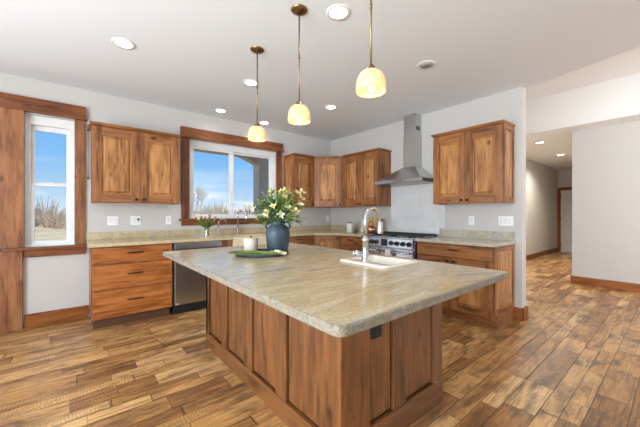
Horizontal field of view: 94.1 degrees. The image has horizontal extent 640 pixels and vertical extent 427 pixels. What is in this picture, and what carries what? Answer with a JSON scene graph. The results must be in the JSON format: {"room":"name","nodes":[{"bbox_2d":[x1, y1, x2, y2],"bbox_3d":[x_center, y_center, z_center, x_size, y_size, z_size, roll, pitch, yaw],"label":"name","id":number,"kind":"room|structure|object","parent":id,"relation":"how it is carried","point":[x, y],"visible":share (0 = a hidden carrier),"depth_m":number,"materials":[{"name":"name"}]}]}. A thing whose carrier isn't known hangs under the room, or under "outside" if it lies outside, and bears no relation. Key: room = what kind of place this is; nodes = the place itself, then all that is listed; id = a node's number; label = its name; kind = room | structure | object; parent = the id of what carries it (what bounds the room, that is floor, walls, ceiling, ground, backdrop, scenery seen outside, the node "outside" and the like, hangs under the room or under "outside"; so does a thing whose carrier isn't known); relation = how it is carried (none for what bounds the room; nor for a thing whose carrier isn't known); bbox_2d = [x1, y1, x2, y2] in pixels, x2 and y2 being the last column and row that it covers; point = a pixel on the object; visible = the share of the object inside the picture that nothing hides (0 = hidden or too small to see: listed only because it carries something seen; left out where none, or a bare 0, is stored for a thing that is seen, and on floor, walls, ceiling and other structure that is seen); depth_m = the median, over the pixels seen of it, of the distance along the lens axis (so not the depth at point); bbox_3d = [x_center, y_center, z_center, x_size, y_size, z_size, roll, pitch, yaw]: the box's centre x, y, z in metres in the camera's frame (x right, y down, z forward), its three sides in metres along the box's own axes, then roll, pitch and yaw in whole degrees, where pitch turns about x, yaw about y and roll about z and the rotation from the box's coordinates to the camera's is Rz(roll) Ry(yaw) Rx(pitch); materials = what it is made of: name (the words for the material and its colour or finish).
{"room":"kitchen","nodes":[
{"label":"kitchen","id":0,"kind":"room"},
{"bbox_2d":[0,72,330,327],"bbox_3d":[-2.376,-0.124,4.062,6.890,2.743,0.150,0,0,-39],"label":"wall","id":1,"kind":"structure","parent":0,"point":[50,283],"depth_m":3.71,"materials":[{"name":"grey paint"}]},
{"bbox_2d":[0,107,23,332],"bbox_3d":[-3.364,0.058,3.116,0.384,2.378,0.058,0,0,-39],"label":"trim","id":2,"kind":"structure","parent":1,"relation":"attached to","point":[11,120],"depth_m":3.16,"materials":[{"name":"brown wood"}]},
{"bbox_2d":[0,92,86,120],"bbox_3d":[-3.746,-1.198,2.795,2.465,0.157,0.068,0,0,-39],"label":"trim","id":3,"kind":"structure","parent":1,"relation":"attached to","point":[7,100],"depth_m":3.31,"materials":[{"name":"brown wood"}]},
{"bbox_2d":[4,244,86,257],"bbox_3d":[-3.054,0.418,3.353,0.683,0.113,0.085,0,0,-39],"label":"trim","id":4,"kind":"structure","parent":1,"relation":"attached to","point":[41,251],"depth_m":3.36,"materials":[{"name":"brown wood"}]},
{"bbox_2d":[25,114,74,246],"bbox_3d":[-3.129,-0.370,3.466,0.423,1.478,0.095,0,0,-39],"label":"window","id":5,"kind":"structure","parent":1,"relation":"in","point":[33,123],"depth_m":3.42,"materials":[{"name":"white plastic"}]},
{"bbox_2d":[24,305,87,327],"bbox_3d":[-3.015,1.173,3.428,0.551,0.148,0.018,0,0,-39],"label":"baseboard","id":6,"kind":"structure","parent":1,"relation":"attached to","point":[73,313],"depth_m":3.41,"materials":[{"name":"brown wood"}]},
{"bbox_2d":[75,119,84,244],"bbox_3d":[-2.860,-0.379,3.548,0.097,1.482,0.030,0,0,-39],"label":"trim","id":7,"kind":"structure","parent":1,"relation":"attached to","point":[79,124],"depth_m":3.54,"materials":[{"name":"brown wood"}]},
{"bbox_2d":[86,125,88,178],"bbox_3d":[-2.796,-0.752,3.595,0.035,0.661,0.037,0,0,-4],"label":"rod","id":8,"kind":"object","parent":1,"relation":"attached to","point":[86,125],"visible":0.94,"depth_m":3.59,"materials":[{"name":"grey metal"}]},
{"bbox_2d":[107,216,118,224],"bbox_3d":[-2.614,0.084,3.763,0.116,0.116,0.011,0,0,-39],"label":"light switch","id":9,"kind":"object","parent":1,"relation":"attached to","point":[111,220],"visible":1,"depth_m":3.76,"materials":[{"name":"white plastic"}]},
{"bbox_2d":[89,121,181,204],"bbox_3d":[-2.317,-0.591,3.780,0.969,0.915,0.361,0,0,-39],"label":"upper cabinet","id":10,"kind":"object","parent":1,"relation":"attached to","point":[129,164],"visible":1,"depth_m":3.63,"materials":[{"name":"brown wood"}]},
{"bbox_2d":[131,216,140,224],"bbox_3d":[-2.414,0.084,3.911,0.116,0.116,0.035,0,0,-39],"label":"wall outlet","id":11,"kind":"object","parent":1,"relation":"attached to","point":[135,220],"visible":1,"depth_m":3.92,"materials":[{"name":"white plastic"}]},
{"bbox_2d":[166,216,170,223],"bbox_3d":[-2.119,0.084,4.170,0.070,0.116,0.010,0,0,-39],"label":"wall outlet","id":12,"kind":"object","parent":1,"relation":"attached to","point":[168,218],"visible":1,"depth_m":4.17,"materials":[{"name":"white plastic"}]},
{"bbox_2d":[181,137,189,218],"bbox_3d":[-1.943,-0.518,4.301,0.109,1.170,0.030,0,0,-39],"label":"trim","id":13,"kind":"structure","parent":1,"relation":"attached to","point":[185,142],"depth_m":4.29,"materials":[{"name":"brown wood"}]},
{"bbox_2d":[179,218,277,225],"bbox_3d":[-1.323,0.116,4.785,1.735,0.098,0.070,0,0,-39],"label":"trim","id":14,"kind":"structure","parent":1,"relation":"attached to","point":[230,221],"depth_m":4.65,"materials":[{"name":"brown wood"}]},
{"bbox_2d":[180,126,283,152],"bbox_3d":[-1.326,-1.179,4.788,1.735,0.152,0.062,0,0,-39],"label":"trim","id":15,"kind":"structure","parent":1,"relation":"attached to","point":[187,132],"depth_m":4.65,"materials":[{"name":"brown wood"}]},
{"bbox_2d":[190,140,274,218],"bbox_3d":[-1.404,-0.510,4.883,1.464,1.175,0.095,0,0,-39],"label":"window","id":16,"kind":"structure","parent":1,"relation":"in","point":[231,150],"depth_m":4.82,"materials":[{"name":"white plastic"}]},
{"bbox_2d":[88,225,386,239],"bbox_3d":[-0.840,0.269,4.302,3.930,0.093,1.430,0,0,-39],"label":"backsplash","id":17,"kind":"structure","parent":1,"relation":"attached to","point":[187,232],"depth_m":4.35,"materials":[{"name":"stone"}]},
{"bbox_2d":[276,152,281,201],"bbox_3d":[-0.730,-0.518,5.298,0.103,1.170,0.030,0,0,-39],"label":"trim","id":18,"kind":"structure","parent":1,"relation":"attached to","point":[278,154],"depth_m":5.27,"materials":[{"name":"brown wood"}]},
{"bbox_2d":[283,153,314,206],"bbox_3d":[-0.380,-0.588,5.371,0.452,0.920,0.361,0,0,-39],"label":"upper cabinet","id":19,"kind":"object","parent":1,"relation":"attached to","point":[298,169],"visible":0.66,"depth_m":5.27,"materials":[{"name":"brown wood"}]},
{"bbox_2d":[309,156,346,207],"bbox_3d":[0.171,-0.587,5.603,0.711,0.918,0.697,0,0,-39],"label":"upper cabinet","id":20,"kind":"object","parent":1,"relation":"attached to","point":[328,170],"visible":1,"depth_m":5.38,"materials":[{"name":"brown wood"}]},
{"bbox_2d":[0,0,639,140],"bbox_3d":[0.464,-1.804,0.604,6.890,0.617,9.100,0,0,-39],"label":"ceiling","id":21,"kind":"structure","parent":0,"point":[195,56],"depth_m":2.69,"materials":[{"name":"white paint"}]},
{"bbox_2d":[111,37,135,49],"bbox_3d":[-1.720,-1.493,2.614,0.184,0.006,0.184,0,0,-39],"label":"recessed light","id":22,"kind":"object","parent":21,"relation":"in","point":[123,43],"visible":1,"depth_m":2.61,"materials":[{"name":"white plastic"}]},
{"bbox_2d":[214,108,226,112],"bbox_3d":[-1.435,-1.493,4.311,0.184,0.006,0.184,0,0,-39],"label":"recessed light","id":23,"kind":"object","parent":21,"relation":"in","point":[218,110],"visible":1,"depth_m":4.29,"materials":[{"name":"white plastic"}]},
{"bbox_2d":[243,79,258,86],"bbox_3d":[-0.786,-1.493,3.394,0.184,0.006,0.184,0,0,-39],"label":"recessed light","id":24,"kind":"object","parent":21,"relation":"in","point":[248,82],"visible":0.97,"depth_m":3.38,"materials":[{"name":"white plastic"}]},
{"bbox_2d":[248,46,266,141],"bbox_3d":[-0.571,-1.086,2.710,0.167,0.821,0.167,0,0,-39],"label":"pendant light","id":25,"kind":"object","parent":21,"relation":"hanging from","point":[256,133],"visible":1,"depth_m":2.68,"materials":[{"name":"yellow glass"}]},
{"bbox_2d":[259,121,269,124],"bbox_3d":[-0.910,-1.493,4.884,0.184,0.006,0.184,0,0,-39],"label":"recessed light","id":26,"kind":"object","parent":21,"relation":"in","point":[260,122],"visible":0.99,"depth_m":4.86,"materials":[{"name":"white plastic"}]},
{"bbox_2d":[288,4,310,124],"bbox_3d":[-0.152,-1.086,2.181,0.167,0.821,0.167,0,0,-39],"label":"pendant light","id":27,"kind":"object","parent":21,"relation":"hanging from","point":[299,114],"visible":1,"depth_m":2.16,"materials":[{"name":"yellow glass"}]},
{"bbox_2d":[324,105,336,109],"bbox_3d":[0.152,-1.493,4.166,0.184,0.006,0.184,0,0,-39],"label":"recessed light","id":28,"kind":"object","parent":21,"relation":"in","point":[329,107],"visible":1,"depth_m":4.17,"materials":[{"name":"white plastic"}]},
{"bbox_2d":[326,4,350,20],"bbox_3d":[0.137,-1.493,2.212,0.184,0.006,0.184,0,0,-39],"label":"recessed light","id":29,"kind":"object","parent":21,"relation":"in","point":[336,12],"visible":1,"depth_m":2.21,"materials":[{"name":"white plastic"}]},
{"bbox_2d":[356,0,385,97],"bbox_3d":[0.283,-1.086,1.652,0.167,0.821,0.167,0,0,-39],"label":"pendant light","id":30,"kind":"object","parent":21,"relation":"hanging from","point":[371,82],"visible":1,"depth_m":1.62,"materials":[{"name":"yellow glass"}]},
{"bbox_2d":[417,60,435,69],"bbox_3d":[1.067,-1.490,2.989,0.184,0.012,0.184,0,0,-39],"label":"recessed light","id":31,"kind":"object","parent":21,"relation":"in","point":[428,64],"visible":1,"depth_m":2.98,"materials":[{"name":"white plastic"}]},
{"bbox_2d":[0,251,639,426],"bbox_3d":[3.780,1.307,3.231,15.350,0.120,9.250,0,0,-39],"label":"floor","id":32,"kind":"structure","parent":0,"point":[574,361],"depth_m":2.36,"materials":[{"name":"brown wood"}]},
{"bbox_2d":[89,243,172,328],"bbox_3d":[-2.288,0.800,3.615,0.796,0.894,0.642,0,0,-39],"label":"base cabinet","id":33,"kind":"object","parent":32,"relation":"on","point":[132,283],"visible":0.97,"depth_m":3.37,"materials":[{"name":"brown wood"}]},
{"bbox_2d":[170,240,221,313],"bbox_3d":[-1.742,0.802,4.068,0.605,0.890,0.616,0,0,-39],"label":"dishwasher","id":34,"kind":"object","parent":32,"relation":"on","point":[189,286],"visible":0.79,"depth_m":3.76,"materials":[{"name":"silver metal"}]},
{"bbox_2d":[221,240,231,246],"bbox_3d":[-1.137,0.800,4.565,0.955,0.894,0.636,0,0,-39],"label":"base cabinet","id":35,"kind":"object","parent":32,"relation":"on","point":[225,243],"visible":0.02,"depth_m":4.10,"materials":[{"name":"brown wood"}]},
{"bbox_2d":[289,235,313,245],"bbox_3d":[-0.518,0.800,5.069,0.630,0.894,0.642,0,0,-39],"label":"base cabinet","id":36,"kind":"object","parent":32,"relation":"on","point":[306,240],"visible":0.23,"depth_m":4.90,"materials":[{"name":"brown wood"}]},
{"bbox_2d":[206,277,442,426],"bbox_3d":[-0.134,0.807,2.419,0.938,0.879,1.884,0,0,-39],"label":"kitchen island","id":37,"kind":"object","parent":32,"relation":"on","point":[389,374],"visible":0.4,"depth_m":1.75,"materials":[{"name":"brown wood"}]},
{"bbox_2d":[163,243,507,337],"bbox_3d":[-0.154,0.349,2.173,1.337,0.038,2.290,0,0,-39],"label":"island countertop","id":38,"kind":"structure","parent":37,"relation":"on","point":[309,284],"depth_m":1.46,"materials":[{"name":"stone"}]},
{"bbox_2d":[237,249,288,257],"bbox_3d":[-0.473,0.319,2.454,0.430,0.022,0.430,0,0,-39],"label":"serving tray","id":39,"kind":"object","parent":38,"relation":"on","point":[287,251],"visible":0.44,"depth_m":2.28,"materials":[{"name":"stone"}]},
{"bbox_2d":[243,235,257,250],"bbox_3d":[-0.589,0.250,2.540,0.124,0.140,0.124,0,0,-39],"label":"candle jar","id":40,"kind":"object","parent":39,"relation":"on","point":[250,244],"visible":0.91,"depth_m":2.49,"materials":[{"name":"beige ceramic"}]},
{"bbox_2d":[231,250,280,252],"bbox_3d":[-0.484,0.287,2.280,0.372,0.027,0.050,0,0,-6],"label":"tulip","id":41,"kind":"object","parent":39,"relation":"on","point":[277,251],"visible":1,"depth_m":2.28,"materials":[{"name":"green plant"}]},
{"bbox_2d":[234,251,286,254],"bbox_3d":[-0.450,0.299,2.269,0.395,0.027,0.049,0,0,-8],"label":"tulip","id":42,"kind":"object","parent":39,"relation":"on","point":[284,252],"visible":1,"depth_m":2.27,"materials":[{"name":"green plant"}]},
{"bbox_2d":[265,221,290,251],"bbox_3d":[-0.363,0.188,2.564,0.204,0.264,0.204,0,0,-39],"label":"vase","id":43,"kind":"object","parent":39,"relation":"on","point":[277,235],"visible":0.8,"depth_m":2.49,"materials":[{"name":"blue ceramic"}]},
{"bbox_2d":[249,185,309,226],"bbox_3d":[-0.376,-0.017,2.566,0.505,0.469,0.537,0,0,-39],"label":"flower bouquet","id":44,"kind":"object","parent":43,"relation":"in","point":[281,209],"visible":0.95,"depth_m":2.50,"materials":[{"name":"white plant"}]},
{"bbox_2d":[352,206,382,261],"bbox_3d":[0.339,0.131,2.040,0.272,0.371,0.094,0,0,-39],"label":"kitchen faucet","id":45,"kind":"object","parent":38,"relation":"on","point":[364,253],"visible":1,"depth_m":1.98,"materials":[{"name":"silver metal"}]},
{"bbox_2d":[340,255,417,268],"bbox_3d":[0.401,0.407,2.056,0.365,0.180,0.415,0,0,-39],"label":"prep sink","id":46,"kind":"object","parent":38,"relation":"in","point":[376,261],"visible":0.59,"depth_m":2.07,"materials":[{"name":"white ceramic"}]},
{"bbox_2d":[371,324,381,339],"bbox_3d":[0.295,0.595,1.560,0.078,0.105,0.008,0,0,-39],"label":"power outlet","id":47,"kind":"object","parent":37,"relation":"attached to","point":[376,332],"depth_m":1.55,"materials":[{"name":"black plastic"}]},
{"bbox_2d":[314,235,340,248],"bbox_3d":[0.163,0.800,5.454,0.910,0.894,0.913,0,0,-39],"label":"base cabinet","id":48,"kind":"object","parent":32,"relation":"on","point":[329,241],"visible":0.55,"depth_m":5.03,"materials":[{"name":"brown wood"}]},
{"bbox_2d":[86,225,386,247],"bbox_3d":[-0.847,0.287,4.296,3.950,0.131,1.430,0,0,-39],"label":"countertop","id":49,"kind":"structure","parent":48,"relation":"on","point":[122,238],"depth_m":4.10,"materials":[{"name":"stone"}]},
{"bbox_2d":[236,210,246,233],"bbox_3d":[-1.228,0.124,4.720,0.189,0.382,0.094,0,0,12],"label":"kitchen faucet","id":50,"kind":"object","parent":49,"relation":"on","point":[238,230],"visible":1,"depth_m":4.70,"materials":[{"name":"silver metal"}]},
{"bbox_2d":[224,234,266,245],"bbox_3d":[-1.065,0.447,4.521,0.700,0.250,0.525,0,0,-39],"label":"sink","id":51,"kind":"object","parent":49,"relation":"in","point":[238,240],"visible":0.13,"depth_m":4.33,"materials":[{"name":"beige ceramic"}]},
{"bbox_2d":[347,221,352,231],"bbox_3d":[0.526,0.222,5.262,0.110,0.187,0.110,0,0,-39],"label":"canister","id":52,"kind":"object","parent":49,"relation":"on","point":[349,224],"visible":0.98,"depth_m":5.21,"materials":[{"name":"white ceramic"}]},
{"bbox_2d":[367,221,375,231],"bbox_3d":[0.842,0.215,4.906,0.164,0.200,0.188,0,0,-2],"label":"copper kettle","id":53,"kind":"object","parent":49,"relation":"on","point":[371,228],"visible":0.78,"depth_m":4.84,"materials":[{"name":"brown metal"}]},
{"bbox_2d":[368,217,377,231],"bbox_3d":[0.896,0.181,5.087,0.062,0.263,0.200,0,0,-39],"label":"cutting board","id":54,"kind":"object","parent":49,"relation":"on","point":[374,220],"visible":0.42,"depth_m":5.07,"materials":[{"name":"brown wood"}]},
{"bbox_3d":[-1.545,0.233,4.066,0.084,0.165,0.084,0,0,-39],"label":"glass vase","id":55,"kind":"object","parent":49,"relation":"on","visible":0},
{"bbox_2d":[195,214,218,235],"bbox_3d":[-1.555,0.148,4.071,0.317,0.296,0.328,0,0,-39],"label":"tulip bouquet","id":56,"kind":"object","parent":55,"relation":"in","point":[206,225],"visible":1,"depth_m":4.02,"materials":[{"name":"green plant"}]},
{"bbox_2d":[341,235,361,250],"bbox_3d":[0.717,0.800,4.989,0.642,0.894,0.505,0,0,-39],"label":"base cabinet","id":57,"kind":"object","parent":32,"relation":"on","point":[351,243],"visible":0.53,"depth_m":4.81,"materials":[{"name":"brown wood"}]},
{"bbox_2d":[360,231,438,258],"bbox_3d":[1.145,0.766,4.405,0.691,0.962,0.914,0,0,-39],"label":"range cooker","id":58,"kind":"object","parent":32,"relation":"on","point":[402,244],"visible":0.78,"depth_m":4.16,"materials":[{"name":"metal"}]},
{"bbox_2d":[385,249,392,255],"bbox_3d":[0.949,0.605,4.123,0.059,0.224,0.101,0,0,-39],"label":"tea towel","id":59,"kind":"object","parent":58,"relation":"hanging from","point":[387,252],"visible":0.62,"depth_m":4.11,"materials":[{"name":"white fabric"}]},
{"bbox_2d":[361,234,435,239],"bbox_3d":[1.169,0.327,4.425,0.630,0.016,0.914,0,0,-39],"label":"cooktop","id":60,"kind":"object","parent":58,"relation":"in","point":[371,236],"depth_m":4.24,"materials":[{"name":"metal"}]},
{"bbox_2d":[417,241,514,328],"bbox_3d":[1.772,0.800,3.705,0.642,0.894,0.937,0,0,-39],"label":"base cabinet","id":61,"kind":"object","parent":32,"relation":"on","point":[492,306],"visible":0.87,"depth_m":3.37,"materials":[{"name":"brown wood"}]},
{"bbox_2d":[415,229,515,247],"bbox_3d":[1.780,0.282,3.705,0.640,0.141,0.953,0,0,-39],"label":"countertop","id":62,"kind":"structure","parent":61,"relation":"on","point":[493,239],"depth_m":3.70,"materials":[{"name":"grey stone"}]},
{"bbox_2d":[331,87,525,307],"bbox_3d":[1.351,-0.124,4.842,0.140,2.743,3.376,0,0,-39],"label":"wall","id":63,"kind":"structure","parent":0,"point":[510,105],"depth_m":3.94,"materials":[{"name":"grey paint"}]},
{"bbox_2d":[342,148,391,206],"bbox_3d":[0.786,-0.588,5.134,0.361,0.920,0.837,0,0,-39],"label":"upper cabinet","id":64,"kind":"object","parent":63,"relation":"attached to","point":[361,170],"visible":1,"depth_m":4.93,"materials":[{"name":"brown wood"}]},
{"bbox_2d":[375,113,432,186],"bbox_3d":[1.283,-0.974,4.453,0.458,1.045,0.820,0,0,-39],"label":"range hood","id":65,"kind":"object","parent":63,"relation":"attached to","point":[412,172],"visible":0.99,"depth_m":4.43,"materials":[{"name":"metal"}]},
{"bbox_2d":[388,183,444,233],"bbox_3d":[1.452,-0.083,4.601,0.007,0.740,0.997,0,0,-39],"label":"panel","id":66,"kind":"object","parent":63,"relation":"attached to","point":[413,210],"visible":0.81,"depth_m":4.58,"materials":[{"name":"paint"}]},
{"bbox_2d":[469,216,473,224],"bbox_3d":[1.999,0.084,3.935,0.010,0.116,0.070,0,0,-39],"label":"wall outlet","id":67,"kind":"object","parent":63,"relation":"attached to","point":[471,218],"visible":1,"depth_m":3.93,"materials":[{"name":"white plastic"}]},
{"bbox_2d":[430,119,514,204],"bbox_3d":[1.903,-0.595,3.775,0.361,0.927,0.889,0,0,-39],"label":"upper cabinet","id":68,"kind":"object","parent":63,"relation":"attached to","point":[473,164],"visible":1,"depth_m":3.59,"materials":[{"name":"brown wood"}]},
{"bbox_2d":[439,229,515,240],"bbox_3d":[2.017,0.264,3.903,0.022,0.103,0.948,0,0,-39],"label":"backsplash","id":69,"kind":"structure","parent":63,"relation":"attached to","point":[497,235],"depth_m":3.84,"materials":[{"name":"grey stone"}]},
{"bbox_2d":[498,216,512,225],"bbox_3d":[2.255,0.084,3.622,0.011,0.116,0.162,0,0,-39],"label":"light switch","id":70,"kind":"object","parent":63,"relation":"attached to","point":[502,220],"visible":1,"depth_m":3.62,"materials":[{"name":"white plastic"}]},
{"bbox_2d":[514,307,522,320],"bbox_3d":[2.342,1.175,3.508,0.020,0.145,0.096,0,0,-39],"label":"baseboard","id":71,"kind":"structure","parent":63,"relation":"attached to","point":[517,311],"depth_m":3.50,"materials":[{"name":"brown wood"}]},
{"bbox_2d":[522,306,527,320],"bbox_3d":[2.428,1.175,3.530,0.180,0.145,0.020,0,0,-39],"label":"baseboard","id":72,"kind":"structure","parent":63,"relation":"attached to","point":[525,309],"depth_m":3.51,"materials":[{"name":"brown wood"}]},
{"bbox_2d":[526,159,557,254],"bbox_3d":[4.776,-0.433,7.446,8.460,3.360,0.100,0,0,-39],"label":"wall","id":73,"kind":"structure","parent":0,"point":[541,180],"depth_m":8.88,"materials":[{"name":"grey paint"}]},
{"bbox_2d":[526,247,557,260],"bbox_3d":[4.767,1.179,7.362,8.340,0.135,0.018,0,0,-39],"label":"baseboard","id":74,"kind":"structure","parent":73,"relation":"attached to","point":[542,253],"depth_m":8.79,"materials":[{"name":"brown wood"}]},
{"bbox_2d":[558,168,571,187],"bbox_3d":[8.514,-0.124,9.481,0.100,2.743,1.500,0,0,-39],"label":"wall","id":75,"kind":"structure","parent":0,"point":[564,175],"depth_m":9.88,"materials":[{"name":"grey paint"}]},
{"bbox_2d":[558,187,571,250],"bbox_3d":[8.311,0.177,9.632,0.022,2.140,1.010,0,0,-39],"label":"trim","id":76,"kind":"structure","parent":75,"relation":"attached to","point":[561,188],"depth_m":9.97,"materials":[{"name":"brown wood"}]},
{"bbox_2d":[561,190,571,251],"bbox_3d":[8.315,0.222,9.649,0.115,2.030,0.852,0,0,-39],"label":"door","id":77,"kind":"structure","parent":75,"relation":"in","point":[566,195],"depth_m":9.86,"materials":[{"name":"white paint"}]},
{"bbox_2d":[526,73,639,135],"bbox_3d":[5.607,-1.804,3.567,0.140,0.617,7.150,0,0,-39],"label":"wall header","id":78,"kind":"structure","parent":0,"point":[619,98],"depth_m":4.92,"materials":[{"name":"white paint"}]},
{"bbox_2d":[526,47,639,100],"bbox_3d":[4.079,-2.163,2.214,4.220,0.100,7.300,0,0,-39],"label":"ceiling","id":79,"kind":"structure","parent":0,"point":[627,63],"depth_m":4.54,"materials":[{"name":"white paint"}]},
{"bbox_2d":[526,116,639,169],"bbox_3d":[7.972,-1.546,5.509,5.980,0.100,7.150,0,0,-39],"label":"ceiling","id":80,"kind":"structure","parent":0,"point":[558,142],"depth_m":6.59,"materials":[{"name":"white paint"}]},
{"bbox_2d":[572,120,639,283],"bbox_3d":[6.392,-0.124,3.241,0.100,2.743,5.650,0,0,-39],"label":"wall","id":81,"kind":"structure","parent":0,"point":[605,159],"depth_m":5.04,"materials":[{"name":"grey paint"}]},
{"bbox_2d":[572,276,639,292],"bbox_3d":[6.330,1.179,3.223,0.020,0.135,5.600,0,0,-39],"label":"baseboard","id":82,"kind":"structure","parent":81,"relation":"attached to","point":[618,285],"depth_m":5.02,"materials":[{"name":"brown wood"}]},
{"bbox_3d":[-3.036,1.372,5.267,7.300,0.150,2.550,0,0,-39],"label":"floor","id":83,"kind":"structure","parent":0,"visible":0},
{"bbox_2d":[253,158,268,213],"bbox_3d":[-1.530,-0.078,7.844,0.340,2.750,0.320,0,0,-39],"label":"porch column","id":84,"kind":"structure","parent":83,"relation":"on","point":[261,171],"depth_m":7.71,"materials":[{"name":"grey paint"}]},
{"bbox_2d":[194,149,257,165],"bbox_3d":[-2.534,-1.553,7.019,3.300,0.600,0.320,0,0,-39],"label":"beam","id":85,"kind":"structure","parent":84,"relation":"on","point":[253,161],"depth_m":7.44,"materials":[{"name":"grey paint"}]},
{"bbox_3d":[-10.883,1.742,19.624,180.000,0.010,9.000,0,0,-39],"label":"gravel drive","id":86,"kind":"object","parent":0,"visible":0},
{"bbox_2d":[194,182,208,213],"bbox_3d":[-7.442,-0.065,17.455,1.647,3.626,2.161,0,0,40],"label":"bare tree","id":87,"kind":"object","parent":86,"relation":"on","point":[198,193],"visible":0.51,"depth_m":17.67,"materials":[{"name":"grey plant"}]},
{"label":"outside","id":88,"kind":"structure","parent":0,"visible":0},
{"bbox_2d":[35,218,65,240],"bbox_3d":[-63.315,1.872,83.450,180.000,0.250,199.800,0,0,-39],"label":"ground","id":89,"kind":"structure","parent":88,"point":[41,233],"depth_m":26.89,"materials":[{"name":"beige plant"}]},
{"bbox_2d":[35,195,252,228],"bbox_3d":[-30.578,-0.997,44.301,148.337,5.594,31.574,0,0,-39],"label":"scrub line","id":90,"kind":"object","parent":89,"relation":"on","point":[42,218],"visible":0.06,"depth_m":42.84,"materials":[{"name":"beige plant"}]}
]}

